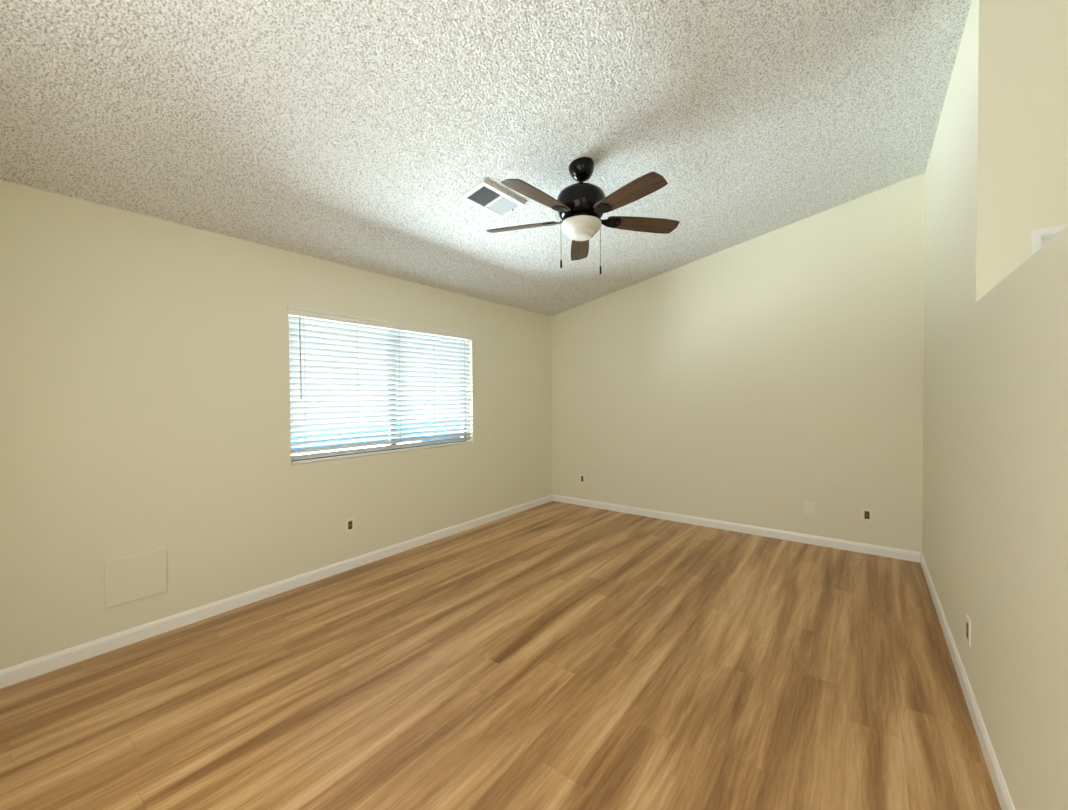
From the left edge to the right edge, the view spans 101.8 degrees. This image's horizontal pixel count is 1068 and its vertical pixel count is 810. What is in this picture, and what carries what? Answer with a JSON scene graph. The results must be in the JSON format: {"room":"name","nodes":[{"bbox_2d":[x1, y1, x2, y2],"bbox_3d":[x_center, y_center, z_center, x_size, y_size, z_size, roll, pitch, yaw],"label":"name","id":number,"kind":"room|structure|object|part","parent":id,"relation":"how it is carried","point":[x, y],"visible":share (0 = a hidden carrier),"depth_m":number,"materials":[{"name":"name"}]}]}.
{"room":"empty living room","nodes":[
{"label":"empty living room","id":0,"kind":"room"},
{"bbox_2d":[0,179,551,669],"bbox_3d":[-1.578,0.103,3.514,0.180,2.440,6.150,0,1,37],"label":"wall","id":1,"kind":"structure","parent":0,"point":[145,367],"depth_m":2.64,"materials":[{"name":"beige paint"}]},
{"bbox_2d":[104,549,166,607],"bbox_3d":[-2.260,0.980,2.470,0.010,0.252,0.264,0,1,37],"label":"access panel","id":2,"kind":"object","parent":1,"relation":"attached to","point":[135,577],"visible":1,"depth_m":2.46,"materials":[{"name":"beige paint"}]},
{"bbox_2d":[0,494,552,687],"bbox_3d":[-1.493,1.282,3.477,0.012,0.084,5.750,0,1,37],"label":"baseboard","id":3,"kind":"structure","parent":1,"relation":"attached to","point":[11,675],"depth_m":2.76,"materials":[{"name":"white paint"}]},
{"bbox_2d":[345,517,354,532],"bbox_3d":[-1.480,0.967,3.493,0.010,0.116,0.078,0,1,37],"label":"electrical outlet","id":4,"kind":"object","parent":1,"relation":"attached to","point":[349,522],"visible":1,"depth_m":3.49,"materials":[{"name":"beige plastic"}]},
{"bbox_2d":[348,521,351,529],"bbox_3d":[-1.479,0.967,3.491,0.003,0.066,0.034,0,1,37],"label":"receptacle","id":5,"kind":"object","parent":4,"relation":"attached to","point":[349,522],"depth_m":3.49,"materials":[{"name":"brown plastic"}]},
{"bbox_2d":[291,334,465,461],"bbox_3d":[-1.308,-0.151,3.933,0.060,1.140,1.830,0,1,37],"label":"window","id":6,"kind":"structure","parent":1,"relation":"in","point":[392,334],"depth_m":3.94,"materials":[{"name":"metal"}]},
{"bbox_2d":[287,306,473,464],"bbox_3d":[-1.220,-0.155,3.869,0.076,1.143,1.850,0,1,37],"label":"window blind","id":7,"kind":"object","parent":6,"relation":"attached to","point":[440,337],"visible":0.87,"depth_m":3.67,"materials":[{"name":"white plastic"}]},
{"bbox_3d":[-1.715,-0.124,3.232,0.044,1.064,0.002,0,1,37],"label":"ladder cord","id":8,"kind":"part","parent":7,"relation":"part of","materials":[{"name":"white fabric"}]},
{"bbox_3d":[-1.460,-0.132,3.567,0.044,1.064,0.002,0,1,37],"label":"ladder cord","id":9,"kind":"part","parent":7,"relation":"part of","materials":[{"name":"white fabric"}]},
{"bbox_3d":[-1.224,0.408,3.882,0.050,0.016,1.808,0,1,37],"label":"rail","id":10,"kind":"part","parent":7,"relation":"part of","materials":[{"name":"white plastic"}]},
{"bbox_3d":[-1.215,-0.139,3.888,0.044,1.064,0.002,0,1,37],"label":"ladder cord","id":11,"kind":"part","parent":7,"relation":"part of","materials":[{"name":"white fabric"}]},
{"bbox_3d":[-0.733,-0.154,4.520,0.044,1.064,0.002,0,1,37],"label":"ladder cord","id":12,"kind":"part","parent":7,"relation":"part of","materials":[{"name":"white fabric"}]},
{"bbox_3d":[-0.682,-0.365,4.556,0.014,0.645,0.020,0,1,37],"label":"lift cord","id":13,"kind":"part","parent":7,"relation":"part of","materials":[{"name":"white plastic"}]},
{"bbox_3d":[-1.294,-0.152,3.951,0.040,1.070,0.060,0,1,37],"label":"meeting rail","id":14,"kind":"part","parent":6,"relation":"part of","materials":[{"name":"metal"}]},
{"bbox_2d":[291,420,459,449],"bbox_3d":[-2.728,0.894,9.285,0.200,1.170,10.000,0,1,37],"label":"wall","id":15,"kind":"structure","parent":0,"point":[448,420],"depth_m":8.48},
{"bbox_2d":[291,441,420,455],"bbox_3d":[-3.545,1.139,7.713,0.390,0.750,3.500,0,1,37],"label":"trim","id":16,"kind":"structure","parent":15,"relation":"attached to","point":[415,441],"depth_m":7.71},
{"bbox_2d":[0,0,971,315],"bbox_3d":[0.943,-1.785,1.546,6.600,1.445,6.150,0,1,37],"label":"ceiling","id":17,"kind":"structure","parent":0,"point":[353,133],"depth_m":2.16,"materials":[{"name":"white paint"}]},
{"bbox_2d":[460,180,524,218],"bbox_3d":[-0.269,-1.364,2.896,0.213,0.058,0.406,0,1,37],"label":"ceiling vent","id":18,"kind":"object","parent":17,"relation":"in","point":[484,195],"visible":1,"depth_m":2.87,"materials":[{"name":"white metal"}]},
{"bbox_2d":[486,157,679,273],"bbox_3d":[0.258,-1.157,2.671,1.255,0.690,1.231,0,1,37],"label":"ceiling fan","id":19,"kind":"object","parent":17,"relation":"hanging from","point":[580,206],"visible":1,"depth_m":2.59,"materials":[{"name":"brown wood"}]},
{"bbox_3d":[-0.085,-1.170,2.855,0.493,0.006,0.136,2,16,23],"label":"blade","id":20,"kind":"part","parent":19,"relation":"part of","materials":[{"name":"brown wood"}]},
{"bbox_3d":[0.024,-1.147,2.385,0.136,0.006,0.493,15,11,40],"label":"blade","id":21,"kind":"part","parent":19,"relation":"part of","materials":[{"name":"brown wood"}]},
{"bbox_3d":[0.329,-1.135,3.105,0.136,0.006,0.493,-13,-4,4],"label":"blade","id":22,"kind":"part","parent":19,"relation":"part of","materials":[{"name":"brown wood"}]},
{"bbox_3d":[0.294,-1.081,2.697,0.252,0.095,0.252,0,1,37],"label":"lamp shade","id":23,"kind":"part","parent":19,"relation":"part of","materials":[{"name":"white glass"}]},
{"bbox_3d":[0.413,-1.004,2.698,0.012,0.280,0.012,0,1,37],"label":"pull chain","id":24,"kind":"part","parent":19,"relation":"part of","materials":[{"name":"metal"}]},
{"bbox_3d":[0.506,-1.135,2.343,0.136,0.006,0.493,13,-4,-31],"label":"blade","id":25,"kind":"part","parent":19,"relation":"part of","materials":[{"name":"brown wood"}]},
{"bbox_3d":[0.694,-1.160,2.788,0.493,0.006,0.136,-1,-15,-13],"label":"blade","id":26,"kind":"part","parent":19,"relation":"part of","materials":[{"name":"brown wood"}]},
{"bbox_2d":[0,501,1000,809],"bbox_3d":[0.968,1.398,1.603,6.600,0.120,6.150,0,1,37],"label":"floor","id":27,"kind":"structure","parent":0,"point":[553,655],"depth_m":2.02,"materials":[{"name":"brown wood"}]},
{"bbox_2d":[551,172,924,553],"bbox_3d":[2.742,-0.546,3.914,6.200,3.656,0.150,0,1,37],"label":"wall","id":28,"kind":"structure","parent":0,"point":[752,381],"depth_m":4.18,"materials":[{"name":"beige paint"}]},
{"bbox_2d":[580,474,584,483],"bbox_3d":[0.609,0.931,5.475,0.074,0.116,0.010,0,1,37],"label":"electrical outlet","id":29,"kind":"object","parent":28,"relation":"attached to","point":[582,476],"visible":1,"depth_m":5.47,"materials":[{"name":"brown plastic"}]},
{"bbox_2d":[553,494,919,562],"bbox_3d":[1.702,1.236,4.648,3.648,0.084,0.012,0,1,37],"label":"baseboard","id":30,"kind":"structure","parent":28,"relation":"attached to","point":[902,554],"depth_m":4.26,"materials":[{"name":"white paint"}]},
{"bbox_2d":[804,501,814,514],"bbox_3d":[2.541,0.950,4.003,0.078,0.116,0.008,0,1,37],"label":"blank plate","id":31,"kind":"object","parent":28,"relation":"attached to","point":[809,506],"visible":1,"depth_m":4.00,"materials":[{"name":"beige plastic"}]},
{"bbox_2d":[861,508,872,521],"bbox_3d":[2.876,0.951,3.747,0.078,0.116,0.010,0,1,37],"label":"electrical outlet","id":32,"kind":"object","parent":28,"relation":"attached to","point":[866,514],"visible":1,"depth_m":3.75,"materials":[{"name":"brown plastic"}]},
{"bbox_2d":[864,511,869,518],"bbox_3d":[2.874,0.951,3.746,0.034,0.066,0.003,0,1,37],"label":"receptacle","id":33,"kind":"object","parent":32,"relation":"attached to","point":[866,513],"depth_m":3.74,"materials":[{"name":"brown plastic"}]},
{"bbox_2d":[922,0,1067,809],"bbox_3d":[1.462,-0.252,1.187,0.130,3.186,5.750,0,1,37],"label":"wall","id":34,"kind":"structure","parent":0,"point":[995,510],"depth_m":1.68,"materials":[{"name":"beige paint"}]},
{"bbox_2d":[920,552,1014,809],"bbox_3d":[1.417,1.299,1.258,0.012,0.084,5.750,0,1,37],"label":"baseboard","id":35,"kind":"structure","parent":34,"relation":"attached to","point":[1004,798],"depth_m":1.82,"materials":[{"name":"white paint"}]},
{"bbox_2d":[966,614,970,646],"bbox_3d":[1.943,1.009,1.943,0.010,0.116,0.078,0,1,37],"label":"electrical outlet","id":36,"kind":"object","parent":34,"relation":"attached to","point":[968,621],"visible":1,"depth_m":1.93,"materials":[{"name":"beige plastic"}]},
{"bbox_2d":[966,621,967,638],"bbox_3d":[1.941,1.009,1.944,0.003,0.066,0.034,0,1,37],"label":"receptacle","id":37,"kind":"object","parent":36,"relation":"attached to","point":[966,621],"depth_m":1.94,"materials":[{"name":"brown plastic"}]},
{"bbox_2d":[1021,0,1067,263],"bbox_3d":[2.993,-0.497,1.107,2.398,3.656,0.130,0,1,37],"label":"wall","id":38,"kind":"structure","parent":0,"point":[1045,54],"depth_m":1.74,"materials":[{"name":"beige paint"}]},
{"bbox_2d":[1031,224,1067,255],"bbox_3d":[2.217,-0.460,1.610,0.500,0.495,0.013,0,1,37],"label":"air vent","id":39,"kind":"object","parent":38,"relation":"in","point":[1040,237],"visible":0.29,"depth_m":1.74,"materials":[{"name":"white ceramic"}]}
]}

